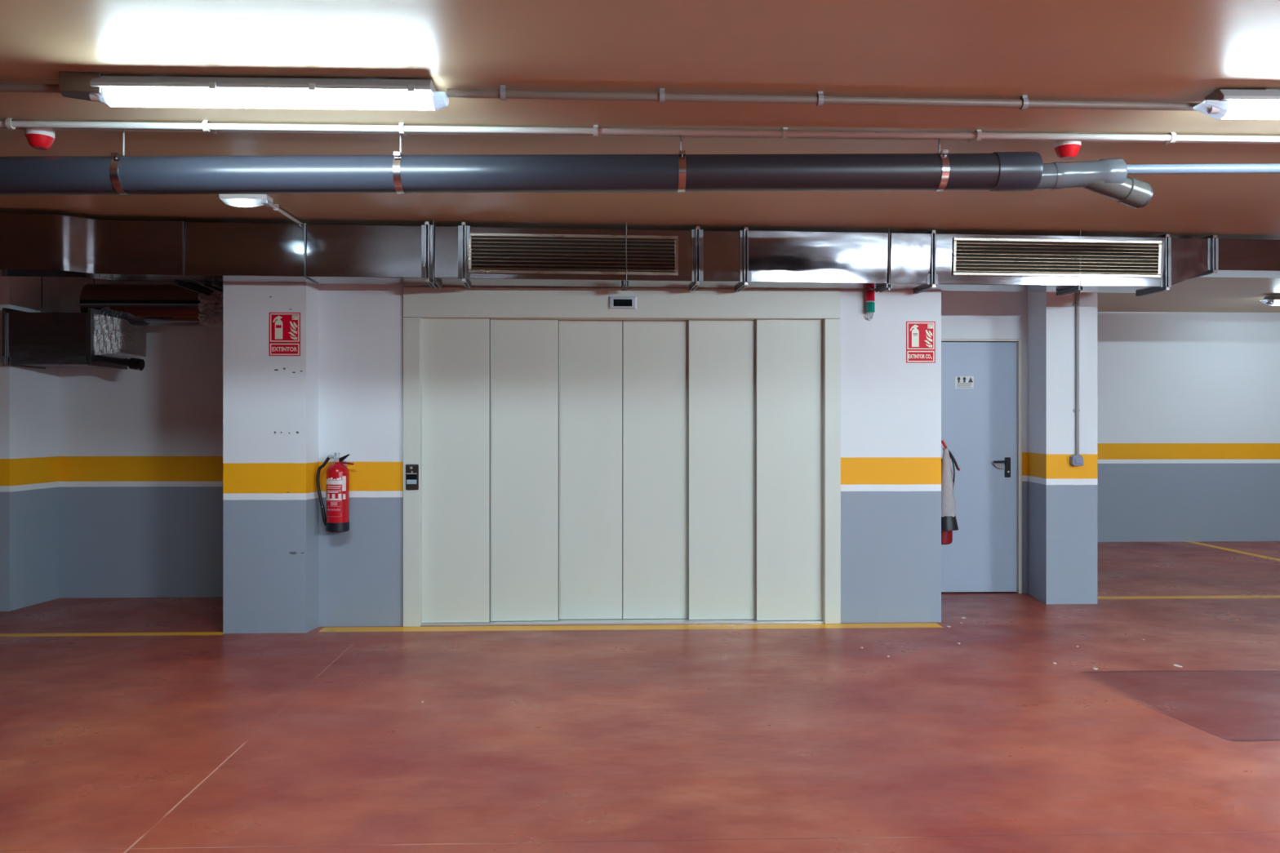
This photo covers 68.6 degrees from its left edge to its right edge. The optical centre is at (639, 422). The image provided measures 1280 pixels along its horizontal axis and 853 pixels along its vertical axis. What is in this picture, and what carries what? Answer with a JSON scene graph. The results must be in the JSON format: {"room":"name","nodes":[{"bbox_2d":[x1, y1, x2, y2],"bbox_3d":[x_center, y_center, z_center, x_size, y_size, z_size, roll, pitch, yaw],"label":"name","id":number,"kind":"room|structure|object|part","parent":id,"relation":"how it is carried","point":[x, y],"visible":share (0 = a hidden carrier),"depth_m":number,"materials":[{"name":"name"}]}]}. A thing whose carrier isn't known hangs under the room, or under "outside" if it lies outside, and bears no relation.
{"room":"parking garage","nodes":[
{"label":"parking garage","id":0,"kind":"room"},
{"bbox_2d":[0,275,59,611],"bbox_3d":[-8.415,0.051,7.135,7.652,2.677,0.720,0,0,-2],"label":"wall","id":1,"kind":"structure","parent":0,"point":[29,397],"depth_m":7.10,"materials":[{"name":"paint"}]},
{"bbox_2d":[59,276,222,598],"bbox_3d":[-3.727,0.051,7.551,2.072,2.677,0.200,0,0,-2],"label":"wall","id":2,"kind":"structure","parent":0,"point":[141,451],"depth_m":7.44,"materials":[{"name":"paint"}]},
{"bbox_2d":[222,282,319,633],"bbox_3d":[-2.481,0.051,6.837,0.572,2.677,1.310,0,0,-2],"label":"pillar","id":3,"kind":"structure","parent":0,"point":[271,403],"depth_m":6.18,"materials":[{"name":"paint"}]},
{"bbox_2d":[269,312,300,355],"bbox_3d":[-2.343,-0.582,6.184,0.204,0.287,0.004,0,0,-2],"label":"sign","id":4,"kind":"object","parent":3,"relation":"attached to","point":[284,327],"visible":1,"depth_m":6.18,"materials":[{"name":"red plastic"}]},
{"bbox_2d":[319,283,408,626],"bbox_3d":[-1.896,0.051,6.541,0.617,2.677,0.300,0,0,-2],"label":"wall","id":5,"kind":"structure","parent":0,"point":[361,326],"depth_m":6.39,"materials":[{"name":"paint"}]},
{"bbox_2d":[315,452,354,532],"bbox_3d":[-2.042,0.466,6.287,0.201,0.527,0.172,0,0,-42],"label":"fire extinguisher","id":6,"kind":"object","parent":5,"relation":"attached to","point":[337,519],"visible":1,"depth_m":6.23,"materials":[{"name":"red metal"}]},
{"bbox_2d":[327,501,340,511],"bbox_3d":[-2.034,0.575,6.224,0.099,0.103,0.020,0,0,6],"label":"print","id":7,"kind":"object","parent":6,"relation":"attached to","point":[331,505],"depth_m":6.22},
{"bbox_2d":[326,475,346,500],"bbox_3d":[-2.026,0.437,6.234,0.130,0.160,0.040,0,0,-2],"label":"print","id":8,"kind":"object","parent":6,"relation":"on","point":[335,485],"depth_m":6.22},
{"bbox_3d":[-2.000,0.239,6.289,0.106,0.054,0.020,0,0,-2],"label":"squeeze lever","id":9,"kind":"part","parent":6,"relation":"part of","materials":[{"name":"black plastic"}]},
{"bbox_3d":[-1.961,0.273,6.290,0.086,0.025,0.020,0,0,-2],"label":"carry handle","id":10,"kind":"part","parent":6,"relation":"part of","materials":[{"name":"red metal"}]},
{"bbox_2d":[408,284,755,288],"bbox_3d":[-0.118,-1.089,6.600,2.940,0.395,0.300,0,0,-2],"label":"lintel","id":11,"kind":"object","parent":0,"point":[409,286],"visible":0.14,"depth_m":6.43,"materials":[{"name":"paint"}]},
{"bbox_2d":[403,287,840,626],"bbox_3d":[-0.115,0.234,6.511,3.000,2.312,0.217,0,0,-2],"label":"door","id":12,"kind":"structure","parent":11,"relation":"attached to","point":[674,459],"depth_m":6.52,"materials":[{"name":"white metal"}]},
{"bbox_3d":[-1.549,0.403,6.362,0.066,0.029,0.004,0,0,-2],"label":"label plate","id":13,"kind":"part","parent":12,"relation":"part of","materials":[{"name":"white plastic"}]},
{"bbox_3d":[-1.548,0.371,6.366,0.086,0.174,0.022,0,0,-2],"label":"call panel","id":14,"kind":"part","parent":12,"relation":"part of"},
{"bbox_3d":[-1.289,0.306,6.459,0.504,2.143,0.026,0,0,-2],"label":"panel","id":15,"kind":"part","parent":12,"relation":"part of","materials":[{"name":"beige metal"}]},
{"bbox_3d":[-0.832,0.306,6.516,0.525,2.143,0.026,0,0,-2],"label":"panel","id":16,"kind":"part","parent":12,"relation":"part of","materials":[{"name":"beige metal"}]},
{"bbox_3d":[-0.374,0.306,6.573,0.498,2.143,0.026,0,0,-2],"label":"panel","id":17,"kind":"part","parent":12,"relation":"part of","materials":[{"name":"white metal"}]},
{"bbox_2d":[608,296,636,310],"bbox_3d":[-0.118,-0.818,6.414,0.196,0.094,0.022,0,0,-2],"label":"indicator","id":18,"kind":"object","parent":12,"relation":"attached to","point":[615,303],"visible":1,"depth_m":6.40,"materials":[{"name":"white plastic"}]},
{"bbox_3d":[-0.114,1.385,6.535,2.775,0.010,0.170,0,0,-2],"label":"sill","id":19,"kind":"part","parent":12,"relation":"part of","materials":[{"name":"silver metal"}]},
{"bbox_3d":[0.136,0.306,6.590,0.513,2.143,0.026,0,0,-2],"label":"panel","id":20,"kind":"part","parent":12,"relation":"part of","materials":[{"name":"white metal"}]},
{"bbox_3d":[0.602,0.306,6.564,0.525,2.143,0.026,0,0,-2],"label":"panel","id":21,"kind":"part","parent":12,"relation":"part of","materials":[{"name":"white metal"}]},
{"bbox_3d":[1.064,0.306,6.537,0.509,2.143,0.026,0,0,-2],"label":"panel","id":22,"kind":"part","parent":12,"relation":"part of","materials":[{"name":"white metal"}]},
{"bbox_2d":[0,541,1279,852],"bbox_3d":[1.519,1.440,-0.550,27.000,0.100,23.200,0,0,-2],"label":"floor","id":23,"kind":"structure","parent":0,"point":[128,725],"depth_m":4.24,"materials":[{"name":"red paint"}]},
{"bbox_2d":[0,0,1279,312],"bbox_3d":[1.519,-1.337,-0.550,27.000,0.100,23.200,0,0,-2],"label":"ceiling","id":24,"kind":"structure","parent":0,"point":[1132,51],"depth_m":3.54,"materials":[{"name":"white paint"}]},
{"bbox_2d":[0,83,60,93],"bbox_3d":[-2.843,-1.257,3.498,1.357,0.030,0.031,0,0,-3],"label":"conduit","id":25,"kind":"object","parent":24,"relation":"attached to","point":[4,87],"visible":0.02,"depth_m":3.51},
{"bbox_2d":[24,127,55,150],"bbox_3d":[-2.612,-1.240,4.081,0.112,0.095,0.112,0,0,-2],"label":"fire alarm","id":26,"kind":"object","parent":24,"relation":"attached to","point":[38,138],"visible":0.89,"depth_m":4.05,"materials":[{"name":"red plastic"}]},
{"bbox_2d":[0,276,205,370],"bbox_3d":[-3.897,-0.834,7.060,1.469,0.906,0.530,0,0,-2],"label":"duct","id":27,"kind":"object","parent":24,"relation":"hanging from","point":[110,327],"visible":0.84,"depth_m":6.89,"materials":[{"name":"metal"}]},
{"bbox_3d":[-4.502,-1.039,7.055,0.007,0.497,0.007,0,0,-24],"label":"hanger rod","id":28,"kind":"part","parent":27,"relation":"part of","materials":[{"name":"grey metal"}]},
{"bbox_3d":[-3.837,-0.446,6.877,0.322,0.093,0.056,0,0,-2],"label":"support arm","id":29,"kind":"part","parent":27,"relation":"part of","materials":[{"name":"black metal"}]},
{"bbox_2d":[218,194,273,207],"bbox_3d":[-2.238,-1.254,5.329,0.266,0.066,0.110,0,0,-2],"label":"emergency light","id":30,"kind":"object","parent":24,"relation":"attached to","point":[234,200],"visible":0.99,"depth_m":5.28,"materials":[{"name":"white plastic"}]},
{"bbox_2d":[58,71,448,111],"bbox_3d":[-1.438,-1.232,3.514,1.421,0.110,0.154,0,0,-2],"label":"fluorescent light","id":31,"kind":"object","parent":24,"relation":"attached to","point":[113,91],"visible":1,"depth_m":3.47,"materials":[{"name":"white plastic"}]},
{"bbox_2d":[104,88,435,110],"bbox_3d":[-1.376,-1.206,3.516,1.197,0.050,0.084,0,0,-2],"label":"diffuser","id":32,"kind":"object","parent":31,"relation":"attached to","point":[243,98],"depth_m":3.48,"materials":[{"name":"white plastic"}]},
{"bbox_2d":[271,204,302,223],"bbox_3d":[-2.159,-1.270,5.779,0.030,0.035,0.785,0,0,-2],"label":"conduit","id":33,"kind":"object","parent":24,"relation":"attached to","point":[276,206],"visible":0.71,"depth_m":5.66,"materials":[{"name":"white plastic"}]},
{"bbox_2d":[0,213,1279,328],"bbox_3d":[1.041,-0.989,6.385,11.839,0.593,1.324,0,0,-2],"label":"ventilation duct","id":34,"kind":"object","parent":24,"relation":"hanging from","point":[198,257],"visible":0.95,"depth_m":6.07,"materials":[{"name":"metal"}]},
{"bbox_3d":[-3.036,-0.909,6.443,0.048,0.028,0.640,0,0,-2],"label":"rail","id":35,"kind":"part","parent":34,"relation":"part of","materials":[{"name":"black metal"}]},
{"bbox_3d":[-2.869,-0.909,6.448,0.048,0.028,0.640,0,0,-2],"label":"rail","id":36,"kind":"part","parent":34,"relation":"part of","materials":[{"name":"grey metal"}]},
{"bbox_3d":[-2.802,-0.909,6.451,0.048,0.028,0.640,0,0,-2],"label":"rail","id":37,"kind":"part","parent":34,"relation":"part of","materials":[{"name":"grey metal"}]},
{"bbox_3d":[-1.309,-1.079,5.942,0.018,0.414,0.016,0,0,-2],"label":"hanger rod","id":38,"kind":"part","parent":34,"relation":"part of","materials":[{"name":"silver metal"}]},
{"bbox_3d":[-0.424,-1.081,6.025,1.346,0.259,0.022,0,0,-5],"label":"grille frame","id":39,"kind":"part","parent":34,"relation":"part of","materials":[{"name":"silver metal"}]},
{"bbox_3d":[-0.088,-1.079,6.040,0.018,0.414,0.016,0,0,-2],"label":"hanger rod","id":40,"kind":"part","parent":34,"relation":"part of","materials":[{"name":"silver metal"}]},
{"bbox_3d":[1.640,-1.079,6.180,0.018,0.414,0.016,0,0,-2],"label":"hanger rod","id":41,"kind":"part","parent":34,"relation":"part of","materials":[{"name":"silver metal"}]},
{"bbox_3d":[2.794,-1.100,6.268,1.448,0.249,0.028,0,0,-5],"label":"grille frame","id":42,"kind":"part","parent":34,"relation":"part of","materials":[{"name":"silver metal"}]},
{"bbox_3d":[2.953,-1.079,6.286,0.018,0.414,0.016,0,0,-2],"label":"hanger rod","id":43,"kind":"part","parent":34,"relation":"part of","materials":[{"name":"silver metal"}]},
{"bbox_2d":[0,128,1279,208],"bbox_3d":[0.219,-1.129,4.181,8.628,0.313,0.196,0,0,-2],"label":"drain pipe","id":44,"kind":"object","parent":24,"relation":"hanging from","point":[117,173],"visible":1,"depth_m":4.09,"materials":[{"name":"grey plastic"}]},
{"bbox_3d":[-2.251,-1.222,4.088,0.008,0.127,0.008,0,0,-2],"label":"threaded rod","id":45,"kind":"part","parent":44,"relation":"part of","materials":[{"name":"silver metal"}]},
{"bbox_3d":[-1.054,-1.230,4.127,0.008,0.111,0.008,0,0,-2],"label":"threaded rod","id":46,"kind":"part","parent":44,"relation":"part of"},
{"bbox_3d":[0.182,-1.238,4.168,0.008,0.095,0.008,0,0,-2],"label":"threaded rod","id":47,"kind":"part","parent":44,"relation":"part of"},
{"bbox_3d":[1.343,-1.246,4.207,0.008,0.080,0.008,0,0,-2],"label":"threaded rod","id":48,"kind":"part","parent":44,"relation":"part of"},
{"bbox_2d":[0,118,1279,142],"bbox_3d":[0.263,-1.266,4.086,9.002,0.043,0.043,0,0,-2],"label":"conduit","id":49,"kind":"object","parent":24,"relation":"attached to","point":[10,123],"visible":1,"depth_m":4.06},
{"bbox_2d":[0,127,1279,144],"bbox_3d":[0.257,-1.278,4.186,9.221,0.027,0.028,0,0,-2],"label":"cable","id":50,"kind":"object","parent":24,"relation":"attached to","point":[215,131],"visible":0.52,"depth_m":4.16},
{"bbox_2d":[446,84,1199,111],"bbox_3d":[0.751,-1.260,3.657,2.976,0.053,0.047,0,0,-3],"label":"conduit","id":51,"kind":"object","parent":24,"relation":"attached to","point":[820,100],"visible":0.94,"depth_m":3.64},
{"bbox_2d":[1053,139,1080,159],"bbox_3d":[1.929,-1.240,4.231,0.112,0.095,0.112,0,0,-2],"label":"fire alarm","id":52,"kind":"object","parent":24,"relation":"attached to","point":[1065,149],"visible":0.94,"depth_m":4.20,"materials":[{"name":"red plastic"}]},
{"bbox_2d":[1192,88,1279,119],"bbox_3d":[2.836,-1.232,3.656,1.337,0.110,0.154,0,0,-2],"label":"fluorescent light","id":53,"kind":"object","parent":24,"relation":"attached to","point":[1223,104],"visible":1,"depth_m":3.60,"materials":[{"name":"white plastic"}]},
{"bbox_2d":[1221,101,1279,119],"bbox_3d":[2.856,-1.206,3.657,1.197,0.050,0.084,0,0,-2],"label":"diffuser","id":54,"kind":"object","parent":53,"relation":"attached to","point":[1232,109],"depth_m":3.60,"materials":[{"name":"white plastic"}]},
{"bbox_2d":[1260,295,1279,306],"bbox_3d":[6.955,-1.232,9.486,1.337,0.110,0.154,0,0,-2],"label":"fluorescent light","id":55,"kind":"object","parent":24,"relation":"attached to","point":[1270,300],"visible":1,"depth_m":9.43,"materials":[{"name":"white plastic"}]},
{"bbox_2d":[1272,300,1279,305],"bbox_3d":[6.975,-1.206,9.486,1.197,0.050,0.084,0,0,-2],"label":"diffuser","id":56,"kind":"object","parent":55,"relation":"attached to","point":[1274,302],"depth_m":9.43,"materials":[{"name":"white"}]},
{"bbox_2d":[840,288,941,622],"bbox_3d":[1.707,0.051,7.090,0.740,2.677,1.160,0,0,-2],"label":"wall","id":57,"kind":"structure","parent":0,"point":[891,406],"depth_m":6.51,"materials":[{"name":"paint"}]},
{"bbox_2d":[865,289,875,319],"bbox_3d":[1.591,-0.809,6.472,0.059,0.202,0.071,0,0,21],"label":"beacon light","id":58,"kind":"object","parent":57,"relation":"attached to","point":[870,294],"visible":1,"depth_m":6.44,"materials":[{"name":"multicoloured plastic"}]},
{"bbox_2d":[906,321,935,363],"bbox_3d":[1.952,-0.558,6.516,0.204,0.287,0.004,0,0,-2],"label":"sign","id":59,"kind":"object","parent":57,"relation":"attached to","point":[920,335],"visible":1,"depth_m":6.52,"materials":[{"name":"red plastic"}]},
{"bbox_2d":[941,440,959,544],"bbox_3d":[2.217,0.508,6.816,0.230,0.762,0.269,0,0,-22],"label":"fire extinguisher","id":60,"kind":"object","parent":57,"relation":"attached to","point":[948,521],"visible":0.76,"depth_m":6.72,"materials":[{"name":"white metal"}]},
{"bbox_3d":[2.273,0.263,6.829,0.106,0.164,0.018,0,0,-2],"label":"carry handle","id":61,"kind":"part","parent":60,"relation":"part of","materials":[{"name":"black plastic"}]},
{"bbox_2d":[941,290,1022,338],"bbox_3d":[2.528,-0.983,7.698,1.142,0.608,0.200,0,0,-2],"label":"wall","id":62,"kind":"structure","parent":0,"point":[964,314],"depth_m":7.61,"materials":[{"name":"paint"}]},
{"bbox_2d":[941,338,1022,593],"bbox_3d":[2.554,0.356,7.616,1.089,2.067,0.126,0,0,-2],"label":"door","id":63,"kind":"structure","parent":62,"relation":"attached to","point":[981,425],"depth_m":7.62,"materials":[{"name":"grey metal"}]},
{"bbox_2d":[955,376,973,389],"bbox_3d":[2.634,-0.319,7.611,0.154,0.114,0.002,0,0,-2],"label":"paper notice","id":64,"kind":"object","parent":63,"relation":"attached to","point":[961,382],"visible":1,"depth_m":7.61,"materials":[{"name":"grey paper"}]},
{"bbox_3d":[2.919,0.317,7.591,0.126,0.019,0.054,0,0,-2],"label":"lever","id":65,"kind":"part","parent":63,"relation":"part of","materials":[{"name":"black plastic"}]},
{"bbox_3d":[2.989,0.365,7.621,0.049,0.162,0.011,0,0,-2],"label":"handle plate","id":66,"kind":"part","parent":63,"relation":"part of","materials":[{"name":"black plastic"}]},
{"bbox_2d":[1022,291,1097,604],"bbox_3d":[3.244,0.051,9.002,0.398,2.677,3.660,0,0,-2],"label":"pillar","id":67,"kind":"structure","parent":0,"point":[1062,496],"depth_m":7.18,"materials":[{"name":"paint"}]},
{"bbox_2d":[1072,292,1079,454],"bbox_3d":[3.334,-0.515,7.158,0.042,1.545,0.034,0,0,-2],"label":"conduit","id":68,"kind":"object","parent":67,"relation":"attached to","point":[1077,304],"visible":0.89,"depth_m":7.15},
{"bbox_2d":[1069,454,1084,466],"bbox_3d":[3.330,0.290,7.147,0.090,0.085,0.057,0,0,-2],"label":"junction box","id":69,"kind":"object","parent":67,"relation":"attached to","point":[1074,460],"visible":1,"depth_m":7.12,"materials":[{"name":"grey plastic"}]},
{"bbox_2d":[1097,311,1279,542],"bbox_3d":[8.836,0.051,11.119,11.600,2.677,0.200,0,0,-2],"label":"wall","id":70,"kind":"structure","parent":0,"point":[1188,402],"depth_m":10.94,"materials":[{"name":"paint"}]}
]}

